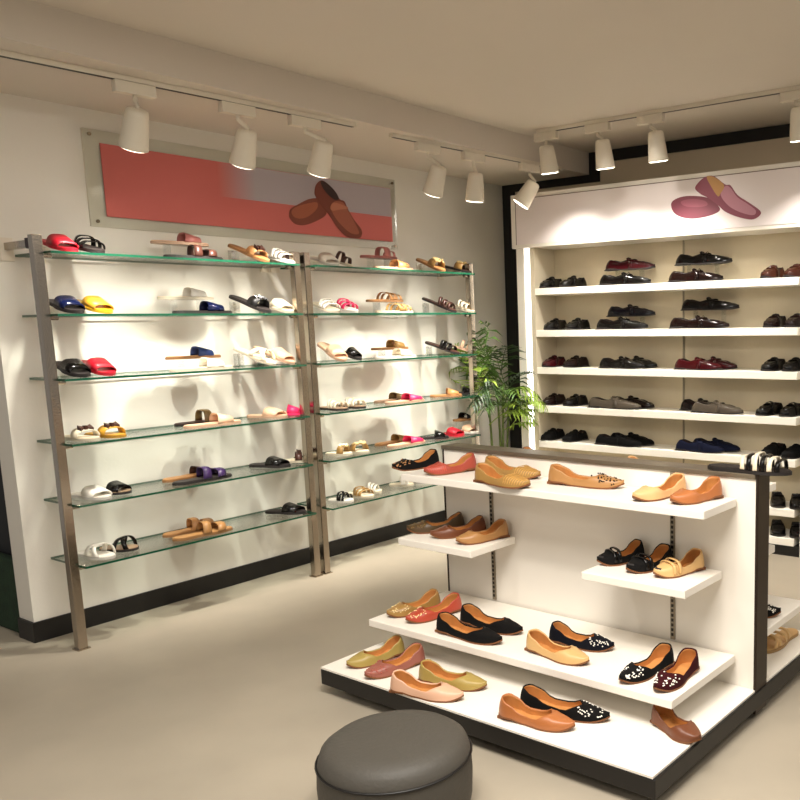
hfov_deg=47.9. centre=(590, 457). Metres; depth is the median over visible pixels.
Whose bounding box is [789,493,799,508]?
loafer
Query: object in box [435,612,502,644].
shoe
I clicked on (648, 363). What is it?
loafer
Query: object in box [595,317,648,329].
loafer
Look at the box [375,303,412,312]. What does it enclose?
sandal
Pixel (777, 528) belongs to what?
loafer
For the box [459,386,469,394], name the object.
sandal
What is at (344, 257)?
sandal
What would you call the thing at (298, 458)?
sandal
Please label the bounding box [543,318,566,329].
loafer
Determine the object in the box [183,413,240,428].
sandal
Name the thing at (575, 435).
loafer
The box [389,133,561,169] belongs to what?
ceiling track
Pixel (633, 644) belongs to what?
shelf
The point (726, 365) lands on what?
loafer
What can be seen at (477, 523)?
shoe
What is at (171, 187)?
poster
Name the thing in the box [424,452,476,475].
shoe
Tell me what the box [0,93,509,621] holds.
wall
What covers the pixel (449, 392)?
sandal
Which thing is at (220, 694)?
floor
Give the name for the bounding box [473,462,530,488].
shoe
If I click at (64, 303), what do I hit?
sandal
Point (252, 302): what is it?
sandal
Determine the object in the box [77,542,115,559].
sandal
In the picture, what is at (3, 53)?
ceiling track
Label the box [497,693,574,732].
shoe
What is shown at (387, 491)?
glass shelf
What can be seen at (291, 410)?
sandal
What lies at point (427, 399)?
glass shelf
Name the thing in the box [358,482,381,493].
sandal
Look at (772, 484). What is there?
shelf
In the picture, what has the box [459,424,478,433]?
sandal
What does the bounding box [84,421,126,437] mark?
sandal
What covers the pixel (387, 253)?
sandal
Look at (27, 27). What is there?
ceiling beam
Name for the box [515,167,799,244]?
print
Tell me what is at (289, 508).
sandal
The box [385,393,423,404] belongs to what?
sandal
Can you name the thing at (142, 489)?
glass shelf
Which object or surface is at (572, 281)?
loafer
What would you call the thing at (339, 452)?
sandal
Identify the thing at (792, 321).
loafer
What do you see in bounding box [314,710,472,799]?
pouf
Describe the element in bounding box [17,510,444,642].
baseboard
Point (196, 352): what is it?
sandal
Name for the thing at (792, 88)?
ceiling track
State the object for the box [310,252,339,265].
sandal
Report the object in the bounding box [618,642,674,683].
shoe
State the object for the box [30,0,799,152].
ceiling
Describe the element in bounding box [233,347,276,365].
sandal
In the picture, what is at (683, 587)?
shelf
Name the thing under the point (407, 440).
sandal
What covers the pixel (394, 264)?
sandal
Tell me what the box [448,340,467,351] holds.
sandal
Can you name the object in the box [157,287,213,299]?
sandal
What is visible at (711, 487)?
shoe
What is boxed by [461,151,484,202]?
spotlight
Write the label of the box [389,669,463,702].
shoe
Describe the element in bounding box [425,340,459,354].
sandal
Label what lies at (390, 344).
sandal
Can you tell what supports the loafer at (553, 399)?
on the wall shelving at (750, 216)
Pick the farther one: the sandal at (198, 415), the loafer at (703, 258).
the loafer at (703, 258)
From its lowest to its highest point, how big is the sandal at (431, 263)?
0.110 m
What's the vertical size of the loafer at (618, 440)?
0.090 m
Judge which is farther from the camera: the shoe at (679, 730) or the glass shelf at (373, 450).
the glass shelf at (373, 450)
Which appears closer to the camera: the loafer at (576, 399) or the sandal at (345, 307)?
the sandal at (345, 307)
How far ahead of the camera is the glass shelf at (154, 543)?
4.74 m
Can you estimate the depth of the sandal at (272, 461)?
5.15 m
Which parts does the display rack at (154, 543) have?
wall plate, wall arm, post, foot plate, wall plate, wall arm, post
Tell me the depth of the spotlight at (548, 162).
5.75 m
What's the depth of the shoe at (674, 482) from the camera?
3.30 m
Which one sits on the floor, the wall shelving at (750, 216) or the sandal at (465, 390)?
the wall shelving at (750, 216)
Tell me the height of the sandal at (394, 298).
0.068 m
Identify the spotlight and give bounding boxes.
[111,79,156,152]
[218,101,256,169]
[287,114,332,177]
[414,142,446,197]
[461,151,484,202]
[513,162,539,208]
[534,130,558,174]
[584,122,614,169]
[637,113,667,162]
[780,90,799,142]
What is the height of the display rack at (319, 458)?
1.990 m
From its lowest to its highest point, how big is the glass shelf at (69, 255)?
0.011 m
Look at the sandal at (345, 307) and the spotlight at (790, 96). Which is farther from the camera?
the sandal at (345, 307)
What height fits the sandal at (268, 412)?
0.064 m
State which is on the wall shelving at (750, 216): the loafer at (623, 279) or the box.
the loafer at (623, 279)
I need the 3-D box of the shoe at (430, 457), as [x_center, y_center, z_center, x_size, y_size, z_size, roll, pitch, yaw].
[-0.826,0.010,4.095,0.246,0.080,0.100,-8,12,-39]
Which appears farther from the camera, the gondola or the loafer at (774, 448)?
the loafer at (774, 448)
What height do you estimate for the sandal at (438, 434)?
0.064 m
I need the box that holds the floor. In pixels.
[0,533,799,799]
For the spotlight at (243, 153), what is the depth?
4.28 m
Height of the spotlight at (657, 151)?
0.289 m
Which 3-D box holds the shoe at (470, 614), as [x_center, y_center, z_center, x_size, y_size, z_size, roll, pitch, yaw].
[-0.426,0.694,3.727,0.342,0.080,0.100,5,11,33]
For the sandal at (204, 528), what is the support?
on the display rack at (154, 543)
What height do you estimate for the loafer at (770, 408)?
0.090 m
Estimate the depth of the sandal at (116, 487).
4.40 m
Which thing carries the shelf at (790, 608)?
attached to the gondola
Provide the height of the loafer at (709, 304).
0.090 m
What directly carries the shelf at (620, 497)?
attached to the gondola
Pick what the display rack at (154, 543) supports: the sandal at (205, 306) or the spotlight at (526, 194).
the sandal at (205, 306)
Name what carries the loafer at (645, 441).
on the wall shelving at (750, 216)
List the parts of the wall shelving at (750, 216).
panel, shelf, shelf, shelf, shelf, shelf, panel, slot rail, shelf, shelf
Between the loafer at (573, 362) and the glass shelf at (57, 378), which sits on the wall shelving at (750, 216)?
the loafer at (573, 362)
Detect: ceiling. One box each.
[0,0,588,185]
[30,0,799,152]
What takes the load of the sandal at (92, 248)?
on the display rack at (154, 543)
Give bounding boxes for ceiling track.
[0,49,355,127]
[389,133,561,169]
[536,85,799,132]
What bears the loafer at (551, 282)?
on the wall shelving at (750, 216)
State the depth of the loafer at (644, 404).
6.29 m
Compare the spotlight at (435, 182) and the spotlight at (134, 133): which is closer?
the spotlight at (134, 133)
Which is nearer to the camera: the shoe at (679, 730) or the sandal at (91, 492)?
the shoe at (679, 730)
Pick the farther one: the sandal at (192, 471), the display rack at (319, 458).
the display rack at (319, 458)
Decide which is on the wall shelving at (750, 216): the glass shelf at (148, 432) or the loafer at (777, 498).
the loafer at (777, 498)
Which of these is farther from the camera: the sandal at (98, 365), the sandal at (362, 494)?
the sandal at (362, 494)
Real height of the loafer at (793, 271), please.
0.090 m
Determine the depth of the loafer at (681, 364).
5.89 m
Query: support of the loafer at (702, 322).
on the wall shelving at (750, 216)
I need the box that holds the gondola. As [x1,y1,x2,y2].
[321,443,799,799]
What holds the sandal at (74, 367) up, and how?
on the display rack at (154, 543)
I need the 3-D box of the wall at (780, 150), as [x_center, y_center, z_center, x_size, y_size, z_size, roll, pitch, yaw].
[2.246,-0.802,5.413,7.000,2.920,0.100,5,11,33]
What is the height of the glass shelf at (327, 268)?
0.011 m
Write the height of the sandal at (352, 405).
0.068 m
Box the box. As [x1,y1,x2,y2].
[0,552,19,632]
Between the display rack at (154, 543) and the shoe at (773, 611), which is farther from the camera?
the display rack at (154, 543)
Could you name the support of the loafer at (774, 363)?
on the wall shelving at (750, 216)
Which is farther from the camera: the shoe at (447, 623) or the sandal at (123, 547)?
the sandal at (123, 547)
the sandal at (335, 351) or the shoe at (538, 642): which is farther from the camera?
the sandal at (335, 351)
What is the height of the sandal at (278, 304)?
0.090 m
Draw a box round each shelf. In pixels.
[15,250,299,268]
[22,313,302,316]
[29,364,306,381]
[37,415,309,446]
[44,462,312,507]
[51,507,316,568]
[280,265,474,276]
[286,313,475,315]
[294,434,480,462]
[295,353,477,364]
[297,481,437,509]
[320,395,478,414]
[369,591,734,708]
[398,533,514,557]
[401,469,735,519]
[581,564,721,598]
[767,595,799,635]
[769,544,774,554]
[770,482,775,491]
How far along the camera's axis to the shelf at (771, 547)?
3.65 m
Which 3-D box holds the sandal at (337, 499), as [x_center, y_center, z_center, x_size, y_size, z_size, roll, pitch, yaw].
[-1.619,0.251,5.620,0.171,0.066,0.115,1,9,13]
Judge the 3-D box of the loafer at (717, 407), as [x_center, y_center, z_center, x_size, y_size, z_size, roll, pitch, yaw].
[0.863,-0.347,5.884,0.384,0.090,0.102,5,11,33]
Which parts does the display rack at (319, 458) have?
wall plate, post, wall arm, post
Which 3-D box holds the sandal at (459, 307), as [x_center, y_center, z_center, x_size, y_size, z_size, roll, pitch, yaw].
[-0.973,-1.132,6.474,0.246,0.100,0.114,3,10,24]
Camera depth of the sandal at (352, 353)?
5.57 m
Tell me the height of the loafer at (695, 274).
0.090 m
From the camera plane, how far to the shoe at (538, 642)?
3.40 m
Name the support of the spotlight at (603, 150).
hanging from the ceiling track at (792, 88)
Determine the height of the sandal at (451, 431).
0.064 m
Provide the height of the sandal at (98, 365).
0.090 m
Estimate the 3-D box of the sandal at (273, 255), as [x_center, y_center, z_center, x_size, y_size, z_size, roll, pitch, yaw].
[-1.856,-1.191,5.125,0.250,0.098,0.115,3,10,24]
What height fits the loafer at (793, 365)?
0.090 m
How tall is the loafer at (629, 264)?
0.090 m
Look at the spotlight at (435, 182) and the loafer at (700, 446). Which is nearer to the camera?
the spotlight at (435, 182)
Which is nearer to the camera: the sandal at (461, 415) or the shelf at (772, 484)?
the shelf at (772, 484)
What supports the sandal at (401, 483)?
on the display rack at (319, 458)
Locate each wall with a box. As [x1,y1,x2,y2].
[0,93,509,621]
[0,463,11,554]
[515,123,799,194]
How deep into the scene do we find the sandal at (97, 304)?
4.21 m
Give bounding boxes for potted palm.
[449,320,548,446]
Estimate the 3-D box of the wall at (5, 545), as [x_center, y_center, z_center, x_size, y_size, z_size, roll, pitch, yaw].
[-3.730,-0.482,4.895,2.050,2.656,0.100,5,11,33]
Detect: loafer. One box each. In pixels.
[539,276,561,287]
[541,428,564,440]
[542,355,565,366]
[542,393,565,404]
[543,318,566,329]
[559,275,586,286]
[562,429,588,441]
[563,355,589,367]
[563,394,588,406]
[565,318,590,329]
[587,396,641,409]
[594,433,642,446]
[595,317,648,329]
[598,272,651,285]
[598,356,645,368]
[604,257,655,270]
[606,304,655,316]
[611,432,654,445]
[615,395,654,408]
[625,355,657,367]
[667,268,723,282]
[669,315,729,328]
[673,357,721,369]
[674,251,732,265]
[675,439,724,453]
[679,398,712,410]
[681,297,739,310]
[691,400,743,414]
[693,437,740,451]
[694,356,736,369]
[755,401,782,415]
[760,265,783,278]
[760,357,785,370]
[760,442,786,456]
[763,314,785,327]
[770,491,785,506]
[770,519,785,535]
[779,402,799,416]
[781,357,799,371]
[781,443,799,458]
[783,263,799,277]
[784,313,799,326]
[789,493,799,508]
[789,522,799,537]
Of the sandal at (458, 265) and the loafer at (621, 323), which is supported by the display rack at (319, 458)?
the sandal at (458, 265)
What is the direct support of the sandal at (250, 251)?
on the display rack at (154, 543)
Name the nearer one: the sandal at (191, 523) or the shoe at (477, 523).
the shoe at (477, 523)
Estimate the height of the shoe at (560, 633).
0.080 m
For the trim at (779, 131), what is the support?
attached to the wall at (780, 150)
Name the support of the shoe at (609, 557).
on the gondola
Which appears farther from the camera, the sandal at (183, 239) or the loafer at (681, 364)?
the loafer at (681, 364)
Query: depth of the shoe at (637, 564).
3.38 m
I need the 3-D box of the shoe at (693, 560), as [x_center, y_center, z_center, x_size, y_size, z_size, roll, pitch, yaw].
[0.341,0.406,3.344,0.237,0.080,0.107,-7,11,-31]
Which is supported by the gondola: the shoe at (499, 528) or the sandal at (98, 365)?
the shoe at (499, 528)
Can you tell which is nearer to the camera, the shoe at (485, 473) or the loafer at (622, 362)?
the shoe at (485, 473)
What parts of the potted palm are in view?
stem, stem, stem, stem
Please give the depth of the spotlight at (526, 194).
5.95 m
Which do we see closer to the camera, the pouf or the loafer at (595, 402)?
the pouf
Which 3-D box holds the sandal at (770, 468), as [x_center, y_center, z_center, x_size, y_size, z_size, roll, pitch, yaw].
[0.605,0.014,3.299,0.340,0.078,0.117,5,11,33]
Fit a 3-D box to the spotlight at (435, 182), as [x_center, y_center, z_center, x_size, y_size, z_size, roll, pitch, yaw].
[-0.996,-1.761,5.330,0.204,0.312,0.168,-6,10,-31]
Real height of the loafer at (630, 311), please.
0.090 m
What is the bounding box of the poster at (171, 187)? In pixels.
[80,128,396,249]
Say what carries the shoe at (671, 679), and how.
on the gondola
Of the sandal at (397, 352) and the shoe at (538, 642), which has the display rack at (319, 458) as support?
the sandal at (397, 352)
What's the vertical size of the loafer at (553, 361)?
0.090 m
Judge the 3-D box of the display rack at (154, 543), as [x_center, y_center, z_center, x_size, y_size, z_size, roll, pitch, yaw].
[-2.219,-0.149,4.753,0.372,1.990,1.483,5,11,33]
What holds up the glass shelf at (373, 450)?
attached to the display rack at (319, 458)
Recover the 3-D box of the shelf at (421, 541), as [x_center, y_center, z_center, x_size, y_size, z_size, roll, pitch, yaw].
[-0.613,0.381,3.976,0.450,0.032,0.300,5,11,35]
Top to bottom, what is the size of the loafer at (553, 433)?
0.090 m
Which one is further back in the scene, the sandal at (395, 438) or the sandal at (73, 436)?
the sandal at (395, 438)
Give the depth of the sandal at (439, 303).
6.25 m
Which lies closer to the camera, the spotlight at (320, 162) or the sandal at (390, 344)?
the spotlight at (320, 162)
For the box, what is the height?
0.400 m
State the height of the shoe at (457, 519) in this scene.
0.080 m
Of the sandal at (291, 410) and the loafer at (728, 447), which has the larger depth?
the loafer at (728, 447)
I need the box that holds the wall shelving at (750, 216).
[510,161,799,557]
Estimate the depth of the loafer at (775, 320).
5.59 m
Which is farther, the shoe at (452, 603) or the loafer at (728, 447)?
the loafer at (728, 447)
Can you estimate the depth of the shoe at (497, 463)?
3.81 m
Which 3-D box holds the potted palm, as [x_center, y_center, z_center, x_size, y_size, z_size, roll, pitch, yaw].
[-0.783,-0.278,6.758,0.647,1.570,0.940,-6,10,-28]
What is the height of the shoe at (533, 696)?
0.080 m
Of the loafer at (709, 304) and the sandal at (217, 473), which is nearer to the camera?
the sandal at (217, 473)
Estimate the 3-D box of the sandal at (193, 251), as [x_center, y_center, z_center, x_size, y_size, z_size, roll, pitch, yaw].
[-2.106,-1.092,4.593,0.114,0.076,0.332,5,11,33]
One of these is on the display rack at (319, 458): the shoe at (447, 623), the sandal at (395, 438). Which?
the sandal at (395, 438)
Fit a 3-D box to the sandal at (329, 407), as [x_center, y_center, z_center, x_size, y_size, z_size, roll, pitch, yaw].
[-1.647,-0.342,5.555,0.240,0.068,0.114,5,11,35]
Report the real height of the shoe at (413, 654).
0.080 m
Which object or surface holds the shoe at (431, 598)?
on the gondola
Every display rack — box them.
[0,234,322,651]
[270,252,480,574]
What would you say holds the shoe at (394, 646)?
on the gondola
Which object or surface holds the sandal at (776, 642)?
on the gondola
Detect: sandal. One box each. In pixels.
[42,234,78,251]
[49,295,84,313]
[56,358,90,377]
[64,234,105,252]
[64,424,100,441]
[71,484,111,499]
[77,296,113,313]
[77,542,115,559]
[81,357,116,375]
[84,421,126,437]
[99,535,138,551]
[100,480,131,494]
[150,232,208,246]
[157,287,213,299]
[162,466,210,482]
[162,517,213,537]
[163,244,222,259]
[165,346,220,359]
[169,357,232,371]
[172,301,231,313]
[172,466,231,485]
[172,520,232,541]
[174,409,210,426]
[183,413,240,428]
[227,244,269,261]
[229,295,271,312]
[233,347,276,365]
[247,407,287,418]
[249,456,290,467]
[253,346,294,364]
[257,248,295,263]
[258,298,294,312]
[265,502,306,514]
[285,449,302,462]
[287,404,299,414]
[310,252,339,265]
[313,298,340,312]
[317,342,347,361]
[320,399,348,410]
[325,443,352,455]
[327,298,358,312]
[328,491,353,502]
[332,251,352,266]
[338,397,365,408]
[343,440,368,453]
[345,347,361,359]
[345,486,373,498]
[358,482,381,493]
[360,247,396,259]
[366,292,402,301]
[371,340,407,349]
[373,259,412,269]
[374,392,401,403]
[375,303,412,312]
[375,348,415,358]
[375,434,404,445]
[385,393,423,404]
[387,435,424,447]
[389,476,413,486]
[416,257,445,271]
[420,430,448,439]
[422,296,456,312]
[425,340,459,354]
[430,388,461,397]
[444,427,464,436]
[445,261,471,272]
[446,300,474,312]
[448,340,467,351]
[453,412,470,421]
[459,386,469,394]
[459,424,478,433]
[708,451,791,475]
[767,627,798,653]
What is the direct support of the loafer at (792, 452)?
on the wall shelving at (750, 216)
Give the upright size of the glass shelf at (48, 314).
0.011 m
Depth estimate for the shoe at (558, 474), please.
3.58 m
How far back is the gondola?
3.46 m
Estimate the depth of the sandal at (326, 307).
5.40 m
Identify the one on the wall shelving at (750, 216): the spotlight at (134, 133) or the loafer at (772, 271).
the loafer at (772, 271)
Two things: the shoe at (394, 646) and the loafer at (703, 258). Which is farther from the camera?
the loafer at (703, 258)
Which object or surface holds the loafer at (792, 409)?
on the wall shelving at (750, 216)
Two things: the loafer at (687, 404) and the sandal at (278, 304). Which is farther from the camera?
the loafer at (687, 404)
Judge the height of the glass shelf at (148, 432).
0.011 m
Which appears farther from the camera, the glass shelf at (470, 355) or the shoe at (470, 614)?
the glass shelf at (470, 355)
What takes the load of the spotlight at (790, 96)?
hanging from the ceiling track at (792, 88)
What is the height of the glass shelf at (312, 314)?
0.011 m
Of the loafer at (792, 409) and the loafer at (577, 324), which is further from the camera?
the loafer at (577, 324)
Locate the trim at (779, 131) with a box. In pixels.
[502,124,789,447]
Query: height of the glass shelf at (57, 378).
0.011 m
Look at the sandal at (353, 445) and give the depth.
5.67 m
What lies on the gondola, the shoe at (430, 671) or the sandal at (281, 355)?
the shoe at (430, 671)
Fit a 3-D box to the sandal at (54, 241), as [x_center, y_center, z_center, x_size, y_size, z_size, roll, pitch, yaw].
[-2.536,-1.016,4.115,0.258,0.090,0.108,4,10,29]
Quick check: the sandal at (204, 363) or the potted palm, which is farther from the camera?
the potted palm
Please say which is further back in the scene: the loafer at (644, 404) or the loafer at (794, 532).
the loafer at (644, 404)
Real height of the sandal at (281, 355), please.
0.115 m
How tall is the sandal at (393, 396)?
0.064 m
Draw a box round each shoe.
[346,635,404,668]
[364,642,424,678]
[386,588,440,617]
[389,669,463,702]
[392,449,438,470]
[405,592,461,622]
[407,512,464,533]
[418,659,486,691]
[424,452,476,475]
[430,515,485,538]
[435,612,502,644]
[456,519,509,544]
[460,603,522,634]
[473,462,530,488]
[485,455,540,478]
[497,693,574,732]
[520,684,609,722]
[524,629,589,665]
[547,464,624,488]
[549,620,614,651]
[597,539,644,565]
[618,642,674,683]
[626,543,672,573]
[632,473,685,501]
[650,704,701,743]
[653,548,705,578]
[653,648,699,691]
[670,476,723,504]
[768,604,780,617]

